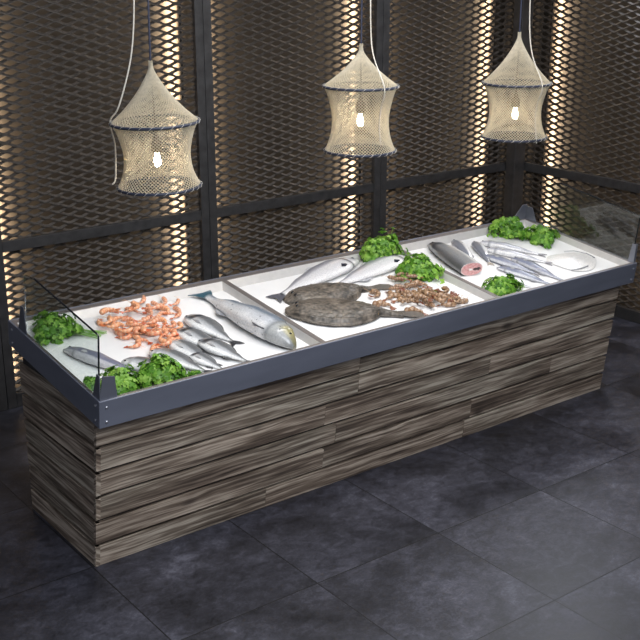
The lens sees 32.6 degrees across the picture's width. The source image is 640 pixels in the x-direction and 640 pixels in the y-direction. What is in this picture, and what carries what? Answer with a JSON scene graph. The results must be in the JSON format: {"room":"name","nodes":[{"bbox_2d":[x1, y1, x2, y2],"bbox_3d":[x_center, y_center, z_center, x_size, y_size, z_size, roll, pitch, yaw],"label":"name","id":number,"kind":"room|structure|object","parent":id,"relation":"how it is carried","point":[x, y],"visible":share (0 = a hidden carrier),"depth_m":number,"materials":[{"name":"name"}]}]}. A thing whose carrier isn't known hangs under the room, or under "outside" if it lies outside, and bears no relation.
{"room":"food shop","nodes":[
{"label":"food shop","id":0,"kind":"room"},
{"bbox_2d":[0,0,504,387],"bbox_3d":[-2.677,-1.406,8.858,12.520,4.300,0.100,-14,23,-35],"label":"wall","id":1,"kind":"structure","parent":0,"point":[42,2],"depth_m":10.13,"materials":[{"name":"metal"}]},
{"bbox_2d":[0,316,639,639],"bbox_3d":[0.853,2.138,5.189,12.520,0.100,11.700,-14,23,-35],"label":"floor","id":2,"kind":"structure","parent":0,"point":[526,527],"depth_m":6.94,"materials":[{"name":"tile"}]},
{"bbox_2d":[0,333,7,410],"bbox_3d":[-3.501,-1.123,8.011,2.031,4.300,0.255,-14,23,-35],"label":"lattice screen","id":3,"kind":"object","parent":2,"relation":"on","point":[3,396],"visible":1,"depth_m":9.10,"materials":[{"name":"brown metal"}]},
{"bbox_2d":[0,0,210,408],"bbox_3d":[-1.886,-1.515,9.186,2.031,4.300,0.255,-14,23,-35],"label":"lattice screen","id":4,"kind":"object","parent":2,"relation":"on","point":[196,218],"depth_m":9.13,"materials":[{"name":"brown metal"}]},
{"bbox_2d":[202,0,383,278],"bbox_3d":[-0.271,-1.907,10.360,2.031,4.300,0.255,-14,23,-35],"label":"lattice screen","id":5,"kind":"object","parent":2,"relation":"on","point":[368,192],"depth_m":10.26,"materials":[{"name":"brown metal"}]},
{"bbox_2d":[8,181,639,566],"bbox_3d":[0.295,0.154,8.216,4.906,1.747,1.309,-14,23,-35],"label":"display counter","id":6,"kind":"object","parent":2,"relation":"on","point":[116,476],"depth_m":7.50,"materials":[{"name":"brown wood"}]},
{"bbox_2d":[35,330,106,341],"bbox_3d":[-1.617,0.038,7.068,0.470,0.186,0.401,-5,19,-16],"label":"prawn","id":7,"kind":"object","parent":6,"relation":"on","point":[97,331],"visible":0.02,"depth_m":7.13,"materials":[{"name":"orange food"}]},
{"bbox_2d":[96,318,106,326],"bbox_3d":[-1.443,0.017,7.283,0.150,0.040,0.088,11,22,31],"label":"prawn","id":8,"kind":"object","parent":6,"relation":"on","point":[98,321],"visible":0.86,"depth_m":7.25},
{"bbox_2d":[98,315,113,325],"bbox_3d":[-1.413,-0.003,7.235,0.097,0.040,0.170,-2,19,-7],"label":"prawn","id":9,"kind":"object","parent":8,"relation":"on","point":[110,318],"visible":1,"depth_m":7.21,"materials":[{"name":"food"}]},
{"bbox_2d":[99,307,120,314],"bbox_3d":[-1.417,-0.057,7.300,0.104,0.043,0.181,14,23,36],"label":"prawn","id":10,"kind":"object","parent":9,"relation":"on","point":[104,310],"visible":1,"depth_m":7.31,"materials":[{"name":"food"}]},
{"bbox_2d":[102,320,120,328],"bbox_3d":[-1.363,0.032,7.210,0.087,0.038,0.152,15,23,37],"label":"prawn","id":11,"kind":"object","parent":6,"relation":"on","point":[117,324],"visible":1,"depth_m":7.18,"materials":[{"name":"food"}]},
{"bbox_2d":[100,352,136,375],"bbox_3d":[-1.307,0.264,6.715,0.691,0.124,0.118,10,21,28],"label":"mullet","id":12,"kind":"object","parent":6,"relation":"on","point":[105,361],"visible":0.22,"depth_m":6.67,"materials":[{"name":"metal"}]},
{"bbox_2d":[110,316,128,323],"bbox_3d":[-1.361,0.003,7.319,0.106,0.044,0.185,7,20,20],"label":"prawn","id":13,"kind":"object","parent":6,"relation":"on","point":[114,317],"visible":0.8,"depth_m":7.34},
{"bbox_2d":[115,328,125,335],"bbox_3d":[-1.292,0.077,7.174,0.105,0.042,0.118,-14,23,-37],"label":"prawn","id":14,"kind":"object","parent":6,"relation":"on","point":[117,332],"visible":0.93,"depth_m":7.14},
{"bbox_2d":[114,326,132,333],"bbox_3d":[-1.265,0.063,7.158,0.162,0.039,0.093,-14,23,-35],"label":"prawn","id":15,"kind":"object","parent":14,"relation":"on","point":[128,330],"visible":0.99,"depth_m":7.12,"materials":[{"name":"food"}]},
{"bbox_2d":[114,333,131,339],"bbox_3d":[-1.268,0.104,7.125,0.098,0.035,0.112,12,22,33],"label":"prawn","id":16,"kind":"object","parent":6,"relation":"on","point":[129,336],"visible":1,"depth_m":7.09,"materials":[{"name":"food"}]},
{"bbox_2d":[100,363,150,394],"bbox_3d":[-1.177,0.341,6.465,0.250,0.181,0.314,13,23,35],"label":"parsley bunch","id":17,"kind":"object","parent":6,"relation":"on","point":[125,382],"visible":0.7,"depth_m":6.41,"materials":[{"name":"green plant"}]},
{"bbox_2d":[116,316,134,322],"bbox_3d":[-1.295,0.002,7.331,0.120,0.043,0.105,4,19,12],"label":"prawn","id":18,"kind":"object","parent":6,"relation":"on","point":[123,317],"visible":0.89,"depth_m":7.35,"materials":[{"name":"food"}]},
{"bbox_2d":[119,305,132,313],"bbox_3d":[-1.301,-0.078,7.441,0.070,0.037,0.203,4,19,12],"label":"prawn","id":19,"kind":"object","parent":6,"relation":"on","point":[128,310],"visible":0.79,"depth_m":7.39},
{"bbox_2d":[124,299,139,309],"bbox_3d":[-1.272,-0.099,7.421,0.102,0.052,0.181,-10,21,-28],"label":"prawn","id":20,"kind":"object","parent":19,"relation":"on","point":[136,305],"visible":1,"depth_m":7.42,"materials":[{"name":"food"}]},
{"bbox_2d":[124,341,141,347],"bbox_3d":[-1.195,0.153,7.022,0.104,0.038,0.119,5,19,13],"label":"prawn","id":21,"kind":"object","parent":6,"relation":"on","point":[138,343],"visible":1,"depth_m":6.99,"materials":[{"name":"food"}]},
{"bbox_2d":[132,333,147,338],"bbox_3d":[-1.187,0.102,7.137,0.087,0.040,0.150,-16,24,-40],"label":"prawn","id":22,"kind":"object","parent":6,"relation":"on","point":[135,336],"visible":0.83,"depth_m":7.10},
{"bbox_2d":[132,326,150,333],"bbox_3d":[-1.170,0.068,7.119,0.104,0.040,0.119,8,20,22],"label":"prawn","id":23,"kind":"object","parent":22,"relation":"on","point":[136,329],"visible":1,"depth_m":7.12,"materials":[{"name":"food"}]},
{"bbox_2d":[140,324,153,332],"bbox_3d":[-1.131,0.060,7.152,0.090,0.037,0.156,-1,18,-2],"label":"prawn","id":24,"kind":"object","parent":23,"relation":"on","point":[143,328],"visible":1,"depth_m":7.13,"materials":[{"name":"food"}]},
{"bbox_2d":[134,312,149,321],"bbox_3d":[-1.182,-0.011,7.351,0.063,0.038,0.190,9,20,24],"label":"prawn","id":25,"kind":"object","parent":6,"relation":"on","point":[147,317],"visible":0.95,"depth_m":7.32,"materials":[{"name":"food"}]},
{"bbox_2d":[139,295,145,303],"bbox_3d":[-1.249,-0.144,7.627,0.076,0.040,0.216,0,18,-1],"label":"prawn","id":26,"kind":"object","parent":6,"relation":"on","point":[143,299],"visible":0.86,"depth_m":7.60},
{"bbox_2d":[135,338,152,343],"bbox_3d":[-1.145,0.143,7.050,0.095,0.043,0.112,11,21,30],"label":"prawn","id":27,"kind":"object","parent":6,"relation":"on","point":[138,339],"visible":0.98,"depth_m":7.07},
{"bbox_2d":[141,306,153,316],"bbox_3d":[-1.179,-0.061,7.456,0.073,0.040,0.210,-13,22,-33],"label":"prawn","id":28,"kind":"object","parent":6,"relation":"on","point":[150,311],"visible":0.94,"depth_m":7.45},
{"bbox_2d":[141,301,163,309],"bbox_3d":[-1.128,-0.096,7.501,0.078,0.037,0.224,17,25,40],"label":"prawn","id":29,"kind":"object","parent":28,"relation":"on","point":[160,305],"visible":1,"depth_m":7.47,"materials":[{"name":"food"}]},
{"bbox_2d":[145,323,158,330],"bbox_3d":[-1.130,0.042,7.270,0.118,0.046,0.133,-15,24,-38],"label":"prawn","id":30,"kind":"object","parent":6,"relation":"on","point":[155,324],"visible":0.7,"depth_m":7.27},
{"bbox_2d":[141,312,159,324],"bbox_3d":[-1.115,-0.003,7.306,0.077,0.041,0.225,7,20,21],"label":"prawn","id":31,"kind":"object","parent":30,"relation":"on","point":[156,319],"visible":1,"depth_m":7.27,"materials":[{"name":"food"}]},
{"bbox_2d":[121,356,183,377],"bbox_3d":[-0.986,0.295,6.713,0.511,0.099,0.177,4,19,10],"label":"fish","id":32,"kind":"object","parent":6,"relation":"on","point":[133,361],"visible":0.42,"depth_m":6.71},
{"bbox_2d":[149,317,167,323],"bbox_3d":[-1.081,0.002,7.371,0.155,0.040,0.090,6,19,17],"label":"prawn","id":33,"kind":"object","parent":6,"relation":"on","point":[162,319],"visible":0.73,"depth_m":7.37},
{"bbox_2d":[136,353,188,387],"bbox_3d":[-0.983,0.287,6.602,0.343,0.191,0.258,-13,22,-34],"label":"parsley bunch","id":34,"kind":"object","parent":6,"relation":"on","point":[161,369],"visible":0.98,"depth_m":6.54,"materials":[{"name":"green plant"}]},
{"bbox_2d":[157,328,168,334],"bbox_3d":[-1.038,0.080,7.159,0.093,0.037,0.106,-7,20,-19],"label":"prawn","id":35,"kind":"object","parent":6,"relation":"on","point":[162,329],"visible":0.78,"depth_m":7.16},
{"bbox_2d":[159,305,169,313],"bbox_3d":[-1.089,-0.075,7.537,0.183,0.048,0.107,12,22,31],"label":"prawn","id":36,"kind":"object","parent":6,"relation":"on","point":[164,308],"visible":0.8,"depth_m":7.54,"materials":[{"name":"food"}]},
{"bbox_2d":[161,296,167,304],"bbox_3d":[-1.101,-0.138,7.645,0.071,0.040,0.205,-6,19,-16],"label":"prawn","id":37,"kind":"object","parent":6,"relation":"on","point":[164,299],"visible":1,"depth_m":7.63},
{"bbox_2d":[154,311,176,315],"bbox_3d":[-1.059,-0.043,7.491,0.191,0.033,0.067,-5,19,-15],"label":"prawn","id":38,"kind":"object","parent":6,"relation":"on","point":[160,311],"visible":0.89,"depth_m":7.50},
{"bbox_2d":[159,328,176,336],"bbox_3d":[-0.991,0.082,7.157,0.120,0.044,0.136,-2,19,-5],"label":"prawn","id":39,"kind":"object","parent":6,"relation":"on","point":[172,331],"visible":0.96,"depth_m":7.13,"materials":[{"name":"food"}]},
{"bbox_2d":[158,333,177,343],"bbox_3d":[-0.992,0.128,7.056,0.172,0.045,0.097,14,23,37],"label":"prawn","id":40,"kind":"object","parent":6,"relation":"on","point":[161,340],"visible":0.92,"depth_m":7.03,"materials":[{"name":"food"}]},
{"bbox_2d":[144,329,161,335],"bbox_3d":[-1.073,0.076,7.077,0.124,0.039,0.109,-15,23,-37],"label":"prawn","id":41,"kind":"object","parent":40,"relation":"on","point":[159,331],"visible":1,"depth_m":7.04,"materials":[{"name":"food"}]},
{"bbox_2d":[18,281,319,389],"bbox_3d":[-0.982,0.111,7.145,1.579,0.196,1.187,-14,23,-35],"label":"display tray","id":42,"kind":"object","parent":6,"relation":"on","point":[254,349],"depth_m":7.18,"materials":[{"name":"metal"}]},
{"bbox_2d":[163,320,176,327],"bbox_3d":[-1.006,0.028,7.339,0.091,0.037,0.105,0,18,0],"label":"prawn","id":43,"kind":"object","parent":6,"relation":"on","point":[173,325],"visible":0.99,"depth_m":7.31,"materials":[{"name":"food"}]},
{"bbox_2d":[168,296,179,305],"bbox_3d":[-1.011,-0.128,7.643,0.063,0.034,0.184,3,19,9],"label":"prawn","id":44,"kind":"object","parent":6,"relation":"on","point":[177,299],"visible":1,"depth_m":7.61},
{"bbox_2d":[167,305,180,315],"bbox_3d":[-0.999,-0.068,7.552,0.076,0.040,0.215,-9,21,-26],"label":"prawn","id":45,"kind":"object","parent":6,"relation":"on","point":[175,308],"visible":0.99,"depth_m":7.56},
{"bbox_2d":[170,311,181,318],"bbox_3d":[-0.979,-0.040,7.488,0.061,0.029,0.176,4,19,11],"label":"prawn","id":46,"kind":"object","parent":6,"relation":"on","point":[179,313],"visible":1,"depth_m":7.46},
{"bbox_2d":[172,321,183,328],"bbox_3d":[-0.946,0.034,7.240,0.087,0.038,0.150,-5,19,-14],"label":"prawn","id":47,"kind":"object","parent":6,"relation":"on","point":[180,324],"visible":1,"depth_m":7.23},
{"bbox_2d":[149,348,211,371],"bbox_3d":[-0.860,0.252,6.802,0.484,0.097,0.168,8,20,22],"label":"fish","id":48,"kind":"object","parent":6,"relation":"on","point":[186,361],"visible":0.77,"depth_m":6.79},
{"bbox_2d":[186,367,201,376],"bbox_3d":[-0.769,0.338,6.689,0.072,0.071,0.165,15,23,37],"label":"parsley bunch","id":49,"kind":"object","parent":6,"relation":"on","point":[192,372],"visible":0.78,"depth_m":6.67,"materials":[{"name":"green plant"}]},
{"bbox_2d":[169,339,222,368],"bbox_3d":[-0.802,0.204,6.956,0.458,0.093,0.160,13,22,33],"label":"fish","id":50,"kind":"object","parent":6,"relation":"on","point":[186,347],"visible":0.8,"depth_m":6.96},
{"label":"prawn","id":51,"kind":"object","parent":50,"relation":"on","visible":0},
{"bbox_2d":[154,337,171,345],"bbox_3d":[-0.997,0.136,7.006,0.107,0.038,0.122,2,19,7],"label":"prawn","id":52,"kind":"object","parent":51,"relation":"on","point":[169,340],"visible":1,"depth_m":6.97,"materials":[{"name":"food"}]},
{"bbox_2d":[176,327,224,358],"bbox_3d":[-0.755,0.135,7.114,0.509,0.104,0.178,13,22,33],"label":"fish","id":53,"kind":"object","parent":6,"relation":"on","point":[191,334],"visible":0.54,"depth_m":7.12},
{"bbox_2d":[189,352,221,368],"bbox_3d":[-0.698,0.260,6.864,0.343,0.070,0.120,10,21,28],"label":"fish","id":54,"kind":"object","parent":6,"relation":"on","point":[204,359],"visible":0.9,"depth_m":6.84},
{"bbox_2d":[184,314,244,346],"bbox_3d":[-0.716,0.056,7.295,0.541,0.110,0.189,13,23,35],"label":"fish","id":55,"kind":"object","parent":6,"relation":"on","point":[204,323],"visible":0.95,"depth_m":7.27},
{"bbox_2d":[197,338,249,361],"bbox_3d":[-0.601,0.194,6.984,0.468,0.095,0.163,10,21,27],"label":"fish","id":56,"kind":"object","parent":6,"relation":"on","point":[215,346],"visible":0.99,"depth_m":6.96},
{"bbox_2d":[188,290,296,349],"bbox_3d":[-0.518,-0.026,7.479,0.258,0.186,1.085,-15,23,-37],"label":"salmon","id":57,"kind":"object","parent":6,"relation":"on","point":[265,325],"visible":1,"depth_m":7.24,"materials":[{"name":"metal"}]},
{"bbox_2d":[266,257,359,301],"bbox_3d":[-0.035,-0.335,8.282,0.245,0.113,1.101,13,23,34],"label":"fish","id":58,"kind":"object","parent":6,"relation":"on","point":[327,270],"visible":0.92,"depth_m":8.28},
{"bbox_2d":[285,298,423,326],"bbox_3d":[0.240,-0.084,7.744,0.981,0.135,0.454,-6,19,-17],"label":"flatfish","id":59,"kind":"object","parent":6,"relation":"on","point":[334,312],"visible":1,"depth_m":7.62,"materials":[{"name":"food"}]},
{"bbox_2d":[283,282,393,304],"bbox_3d":[0.132,-0.225,8.077,0.909,0.107,0.407,-16,24,-39],"label":"flatfish","id":60,"kind":"object","parent":59,"relation":"on","point":[351,291],"visible":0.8,"depth_m":7.95,"materials":[{"name":"food"}]},
{"bbox_2d":[228,250,494,340],"bbox_3d":[0.313,-0.203,8.087,1.596,0.197,1.187,-14,23,-35],"label":"display tray","id":61,"kind":"object","parent":6,"relation":"on","point":[258,285],"depth_m":8.01,"materials":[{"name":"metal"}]},
{"bbox_2d":[340,254,404,282],"bbox_3d":[0.385,-0.392,8.489,0.227,0.097,1.024,16,24,39],"label":"fish","id":62,"kind":"object","parent":6,"relation":"on","point":[366,271],"visible":0.82,"depth_m":8.46},
{"bbox_2d":[364,288,380,297],"bbox_3d":[0.394,-0.199,8.065,0.120,0.060,0.141,-6,19,-18],"label":"shrimp","id":63,"kind":"object","parent":6,"relation":"on","point":[377,293],"visible":1,"depth_m":8.07,"materials":[{"name":"food"}]},
{"bbox_2d":[359,227,407,262],"bbox_3d":[0.480,-0.606,8.755,0.416,0.274,0.292,-9,20,-25],"label":"parsley bunch","id":64,"kind":"object","parent":6,"relation":"on","point":[381,246],"visible":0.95,"depth_m":8.68,"materials":[{"name":"green plant"}]},
{"bbox_2d":[372,299,396,309],"bbox_3d":[0.447,-0.107,7.887,0.212,0.065,0.101,-2,19,-6],"label":"shrimp","id":65,"kind":"object","parent":6,"relation":"on","point":[380,302],"visible":0.77,"depth_m":7.89,"materials":[{"name":"food"}]},
{"bbox_2d":[383,290,393,300],"bbox_3d":[0.500,-0.179,8.065,0.096,0.060,0.200,4,19,11],"label":"shrimp","id":66,"kind":"object","parent":6,"relation":"on","point":[389,293],"visible":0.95,"depth_m":8.04,"materials":[{"name":"food"}]},
{"bbox_2d":[381,275,403,280],"bbox_3d":[0.558,-0.320,8.356,0.198,0.038,0.065,7,20,21],"label":"shrimp","id":67,"kind":"object","parent":6,"relation":"on","point":[391,277],"visible":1,"depth_m":8.36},
{"bbox_2d":[389,286,398,289],"bbox_3d":[0.560,-0.235,8.211,0.177,0.030,0.058,-4,19,-12],"label":"shrimp","id":68,"kind":"object","parent":6,"relation":"on","point":[391,287],"visible":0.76,"depth_m":8.21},
{"bbox_2d":[390,294,402,302],"bbox_3d":[0.566,-0.159,8.041,0.095,0.051,0.181,2,19,6],"label":"shrimp","id":69,"kind":"object","parent":6,"relation":"on","point":[399,296],"visible":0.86,"depth_m":8.01,"materials":[{"name":"food"}]},
{"bbox_2d":[388,284,410,288],"bbox_3d":[0.604,-0.253,8.265,0.178,0.032,0.059,1,18,3],"label":"shrimp","id":70,"kind":"object","parent":6,"relation":"on","point":[396,285],"visible":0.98,"depth_m":8.27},
{"bbox_2d":[391,277,411,280],"bbox_3d":[0.609,-0.311,8.322,0.193,0.032,0.061,-4,19,-13],"label":"shrimp","id":71,"kind":"object","parent":6,"relation":"on","point":[395,278],"visible":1,"depth_m":8.33,"materials":[{"name":"food"}]},
{"bbox_2d":[395,288,411,294],"bbox_3d":[0.627,-0.205,8.142,0.198,0.054,0.099,-5,19,-15],"label":"shrimp","id":72,"kind":"object","parent":6,"relation":"on","point":[396,290],"visible":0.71,"depth_m":8.14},
{"bbox_2d":[400,297,413,303],"bbox_3d":[0.640,-0.140,7.938,0.120,0.044,0.102,-4,19,-13],"label":"shrimp","id":73,"kind":"object","parent":6,"relation":"on","point":[406,299],"visible":1,"depth_m":7.95,"materials":[{"name":"food"}]},
{"bbox_2d":[399,287,415,297],"bbox_3d":[0.645,-0.201,8.065,0.138,0.072,0.105,3,19,8],"label":"shrimp","id":74,"kind":"object","parent":6,"relation":"on","point":[411,294],"visible":0.94,"depth_m":8.03,"materials":[{"name":"food"}]},
{"bbox_2d":[403,274,422,277],"bbox_3d":[0.706,-0.333,8.373,0.181,0.032,0.060,-1,19,-4],"label":"shrimp","id":75,"kind":"object","parent":6,"relation":"on","point":[407,275],"visible":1,"depth_m":8.38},
{"bbox_2d":[395,272,415,275],"bbox_3d":[0.640,-0.348,8.378,0.210,0.034,0.068,-7,20,-19],"label":"shrimp","id":76,"kind":"object","parent":75,"relation":"on","point":[399,273],"visible":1,"depth_m":8.38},
{"bbox_2d":[405,283,422,288],"bbox_3d":[0.689,-0.256,8.225,0.222,0.037,0.073,-16,24,-40],"label":"shrimp","id":77,"kind":"object","parent":6,"relation":"on","point":[409,285],"visible":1,"depth_m":8.23,"materials":[{"name":"food"}]},
{"bbox_2d":[404,306,427,315],"bbox_3d":[0.672,-0.059,7.819,0.212,0.065,0.101,-2,19,-6],"label":"shrimp","id":78,"kind":"object","parent":6,"relation":"on","point":[412,308],"visible":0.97,"depth_m":7.82,"materials":[{"name":"food"}]},
{"bbox_2d":[395,252,444,283],"bbox_3d":[0.754,-0.418,8.528,0.399,0.219,0.368,-3,19,-8],"label":"parsley bunch","id":79,"kind":"object","parent":6,"relation":"on","point":[421,265],"visible":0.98,"depth_m":8.42,"materials":[{"name":"green plant"}]},
{"bbox_2d":[410,279,431,287],"bbox_3d":[0.751,-0.264,8.304,0.215,0.076,0.098,-3,19,-10],"label":"shrimp","id":80,"kind":"object","parent":6,"relation":"on","point":[416,280],"visible":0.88,"depth_m":8.31,"materials":[{"name":"food"}]},
{"bbox_2d":[420,298,431,306],"bbox_3d":[0.771,-0.138,7.980,0.113,0.082,0.148,-3,19,-8],"label":"shrimp","id":81,"kind":"object","parent":6,"relation":"on","point":[425,301],"visible":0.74,"depth_m":8.00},
{"bbox_2d":[428,297,438,308],"bbox_3d":[0.821,-0.120,7.949,0.076,0.042,0.230,-3,19,-10],"label":"shrimp","id":82,"kind":"object","parent":6,"relation":"on","point":[431,304],"visible":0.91,"depth_m":7.91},
{"bbox_2d":[412,293,432,301],"bbox_3d":[0.739,-0.164,7.933,0.170,0.046,0.085,1,18,4],"label":"shrimp","id":83,"kind":"object","parent":82,"relation":"on","point":[416,296],"visible":1,"depth_m":7.93,"materials":[{"name":"food"}]},
{"bbox_2d":[432,292,449,301],"bbox_3d":[0.891,-0.171,8.054,0.213,0.058,0.108,6,19,19],"label":"shrimp","id":84,"kind":"object","parent":6,"relation":"on","point":[442,295],"visible":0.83,"depth_m":8.06,"materials":[{"name":"food"}]},
{"bbox_2d":[437,300,456,306],"bbox_3d":[0.937,-0.117,8.013,0.198,0.064,0.096,-9,20,-24],"label":"shrimp","id":85,"kind":"object","parent":6,"relation":"on","point":[450,303],"visible":0.99,"depth_m":7.98,"materials":[{"name":"food"}]},
{"bbox_2d":[431,295,448,302],"bbox_3d":[0.878,-0.152,8.006,0.162,0.048,0.086,12,22,31],"label":"shrimp","id":86,"kind":"object","parent":85,"relation":"on","point":[438,299],"visible":1,"depth_m":7.97,"materials":[{"name":"food"}]},
{"bbox_2d":[447,291,462,300],"bbox_3d":[0.989,-0.168,8.110,0.110,0.067,0.141,-15,23,-37],"label":"shrimp","id":87,"kind":"object","parent":6,"relation":"on","point":[451,292],"visible":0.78,"depth_m":8.12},
{"bbox_2d":[428,242,482,275],"bbox_3d":[1.050,-0.515,8.863,0.208,0.158,0.669,-8,20,-24],"label":"fish","id":88,"kind":"object","parent":6,"relation":"on","point":[460,261],"visible":1,"depth_m":8.67},
{"bbox_2d":[449,293,461,302],"bbox_3d":[0.994,-0.155,8.024,0.097,0.061,0.121,1,18,2],"label":"shrimp","id":89,"kind":"object","parent":6,"relation":"on","point":[458,299],"visible":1,"depth_m":8.02,"materials":[{"name":"food"}]},
{"bbox_2d":[453,293,468,303],"bbox_3d":[1.040,-0.158,8.099,0.134,0.067,0.104,6,19,17],"label":"shrimp","id":90,"kind":"object","parent":6,"relation":"on","point":[464,300],"visible":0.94,"depth_m":8.06,"materials":[{"name":"food"}]},
{"bbox_2d":[451,239,473,257],"bbox_3d":[1.193,-0.563,9.029,0.118,0.111,0.558,-4,19,-12],"label":"fish","id":91,"kind":"object","parent":6,"relation":"on","point":[458,244],"visible":0.59,"depth_m":9.05},
{"bbox_2d":[471,241,494,265],"bbox_3d":[1.343,-0.563,9.063,0.106,0.099,0.502,-3,19,-8],"label":"fish","id":92,"kind":"object","parent":6,"relation":"on","point":[478,247],"visible":1,"depth_m":9.05},
{"bbox_2d":[482,272,524,295],"bbox_3d":[1.379,-0.276,8.340,0.363,0.168,0.254,-17,25,-41],"label":"parsley bunch","id":93,"kind":"object","parent":6,"relation":"on","point":[498,285],"visible":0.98,"depth_m":8.28,"materials":[{"name":"green plant"}]},
{"bbox_2d":[486,216,530,240],"bbox_3d":[1.618,-0.804,9.547,0.358,0.214,0.374,-4,19,-11],"label":"parsley bunch","id":94,"kind":"object","parent":6,"relation":"on","point":[511,227],"visible":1,"depth_m":9.47,"materials":[{"name":"green plant"}]},
{"bbox_2d":[485,254,540,276],"bbox_3d":[1.545,-0.451,8.856,0.550,0.102,0.099,15,24,38],"label":"slender fish","id":95,"kind":"object","parent":6,"relation":"on","point":[500,260],"visible":0.91,"depth_m":8.85},
{"bbox_2d":[480,240,546,256],"bbox_3d":[1.617,-0.605,9.211,0.580,0.102,0.103,6,19,17],"label":"slender fish","id":96,"kind":"object","parent":6,"relation":"on","point":[489,243],"visible":0.79,"depth_m":9.18},
{"bbox_2d":[401,220,629,295],"bbox_3d":[1.595,-0.515,9.020,1.549,0.196,1.187,-14,23,-35],"label":"display tray","id":97,"kind":"object","parent":6,"relation":"on","point":[612,254],"depth_m":9.10,"materials":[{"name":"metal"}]},
{"bbox_2d":[487,247,552,264],"bbox_3d":[1.644,-0.534,9.057,0.580,0.103,0.103,7,20,20],"label":"slender fish","id":98,"kind":"object","parent":6,"relation":"on","point":[511,253],"visible":0.92,"depth_m":9.04},
{"bbox_2d":[497,265,549,283],"bbox_3d":[1.631,-0.349,8.643,0.533,0.099,0.096,14,23,36],"label":"slender fish","id":99,"kind":"object","parent":6,"relation":"on","point":[517,272],"visible":0.92,"depth_m":8.63},
{"bbox_2d":[511,257,562,280],"bbox_3d":[1.756,-0.410,8.799,0.104,0.109,0.579,-15,24,-38],"label":"slender fish","id":100,"kind":"object","parent":6,"relation":"on","point":[528,264],"visible":0.93,"depth_m":8.79},
{"bbox_2d":[522,224,560,248],"bbox_3d":[1.895,-0.748,9.479,0.336,0.183,0.346,10,21,28],"label":"parsley bunch","id":101,"kind":"object","parent":6,"relation":"on","point":[543,235],"visible":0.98,"depth_m":9.39,"materials":[{"name":"green plant"}]},
{"bbox_2d":[547,250,595,270],"bbox_3d":[2.126,-0.501,9.096,0.477,0.065,0.392,-17,25,-41],"label":"rays","id":102,"kind":"object","parent":6,"relation":"on","point":[582,261],"visible":1,"depth_m":9.02,"materials":[{"name":"food"}]},
{"label":"prawn","id":103,"kind":"object","parent":6,"relation":"on","visible":0},
{"bbox_2d":[129,322,143,326],"bbox_3d":[-1.209,0.041,7.205,0.118,0.043,0.103,5,19,15],"label":"prawn","id":104,"kind":"object","parent":103,"relation":"on","point":[134,324],"visible":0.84,"depth_m":7.22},
{"label":"shrimp","id":105,"kind":"object","parent":6,"relation":"on","visible":0},
{"bbox_2d":[422,288,439,296],"bbox_3d":[0.817,-0.206,8.090,0.122,0.053,0.146,5,19,13],"label":"shrimp","id":106,"kind":"object","parent":105,"relation":"on","point":[425,291],"visible":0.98,"depth_m":8.06,"materials":[{"name":"food"}]},
{"label":"shrimp","id":107,"kind":"object","parent":105,"relation":"on","visible":0},
{"bbox_2d":[438,286,449,292],"bbox_3d":[0.920,-0.231,8.156,0.095,0.054,0.116,0,18,1],"label":"shrimp","id":108,"kind":"object","parent":107,"relation":"on","point":[445,289],"visible":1,"depth_m":8.15,"materials":[{"name":"food"}]},
{"bbox_2d":[379,0,514,240],"bbox_3d":[1.344,-2.299,11.535,2.028,4.297,0.252,-14,23,-35],"label":"lattice screen","id":109,"kind":"object","parent":2,"relation":"on","point":[386,184],"depth_m":11.45,"materials":[{"name":"brown metal"}]},
{"bbox_2d":[503,0,533,217],"bbox_3d":[2.162,-2.419,11.895,0.165,4.300,0.132,-14,23,-35],"label":"post","id":110,"kind":"object","parent":2,"relation":"on","point":[515,152],"visible":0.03,"depth_m":12.03,"materials":[{"name":"metal"}]},
{"bbox_2d":[522,0,639,323],"bbox_3d":[2.888,-2.231,11.331,0.252,4.297,2.028,-14,23,-35],"label":"lattice screen","id":111,"kind":"object","parent":2,"relation":"on","point":[627,312],"depth_m":11.36,"materials":[{"name":"brown metal"}]},
{"bbox_2d":[532,0,639,309],"bbox_3d":[5.203,-1.384,8.792,0.100,4.300,9.600,-14,23,-35],"label":"mesh panel","id":112,"kind":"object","parent":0,"point":[600,6],"depth_m":11.56,"materials":[{"name":"metal"}]},
{"bbox_3d":[0.475,-3.779,7.094,8.400,0.120,0.200,-14,23,-35],"label":"trim","id":113,"kind":"structure","parent":0,"visible":0},
{"bbox_2d":[109,0,202,196],"bbox_3d":[-1.018,-2.091,6.450,0.559,2.675,0.563,4,19,11],"label":"pendant lamp","id":114,"kind":"object","parent":113,"relation":"hanging from","point":[151,80],"visible":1,"depth_m":6.64,"materials":[{"name":"fabric"}]},
{"bbox_2d":[151,132,161,152],"bbox_3d":[-1.015,-1.103,6.782,0.068,0.130,0.068,-16,24,-35],"label":"socket","id":115,"kind":"object","parent":114,"relation":"attached to","point":[155,132],"depth_m":6.76,"materials":[{"name":"brown metal"}]},
{"bbox_2d":[322,0,399,157],"bbox_3d":[0.285,-2.437,7.388,0.548,2.612,0.544,11,21,30],"label":"pendant lamp","id":116,"kind":"object","parent":113,"relation":"hanging from","point":[376,76],"visible":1,"depth_m":7.57,"materials":[{"name":"fabric"}]},
{"bbox_2d":[356,95,364,113],"bbox_3d":[0.285,-1.518,7.694,0.068,0.130,0.068,-14,23,-35],"label":"socket","id":117,"kind":"object","parent":116,"relation":"attached to","point":[359,95],"depth_m":7.67,"materials":[{"name":"brown metal"}]},
{"bbox_2d":[480,0,551,143],"bbox_3d":[1.547,-2.713,8.316,0.554,2.676,0.549,11,21,30],"label":"pendant lamp","id":118,"kind":"object","parent":113,"relation":"hanging from","point":[518,50],"visible":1,"depth_m":8.50,"materials":[{"name":"fabric"}]},
{"bbox_2d":[511,91,519,107],"bbox_3d":[1.547,-1.744,8.639,0.068,0.130,0.068,-14,23,-35],"label":"socket","id":119,"kind":"object","parent":118,"relation":"attached to","point":[515,91],"depth_m":8.62,"materials":[{"name":"brown metal"}]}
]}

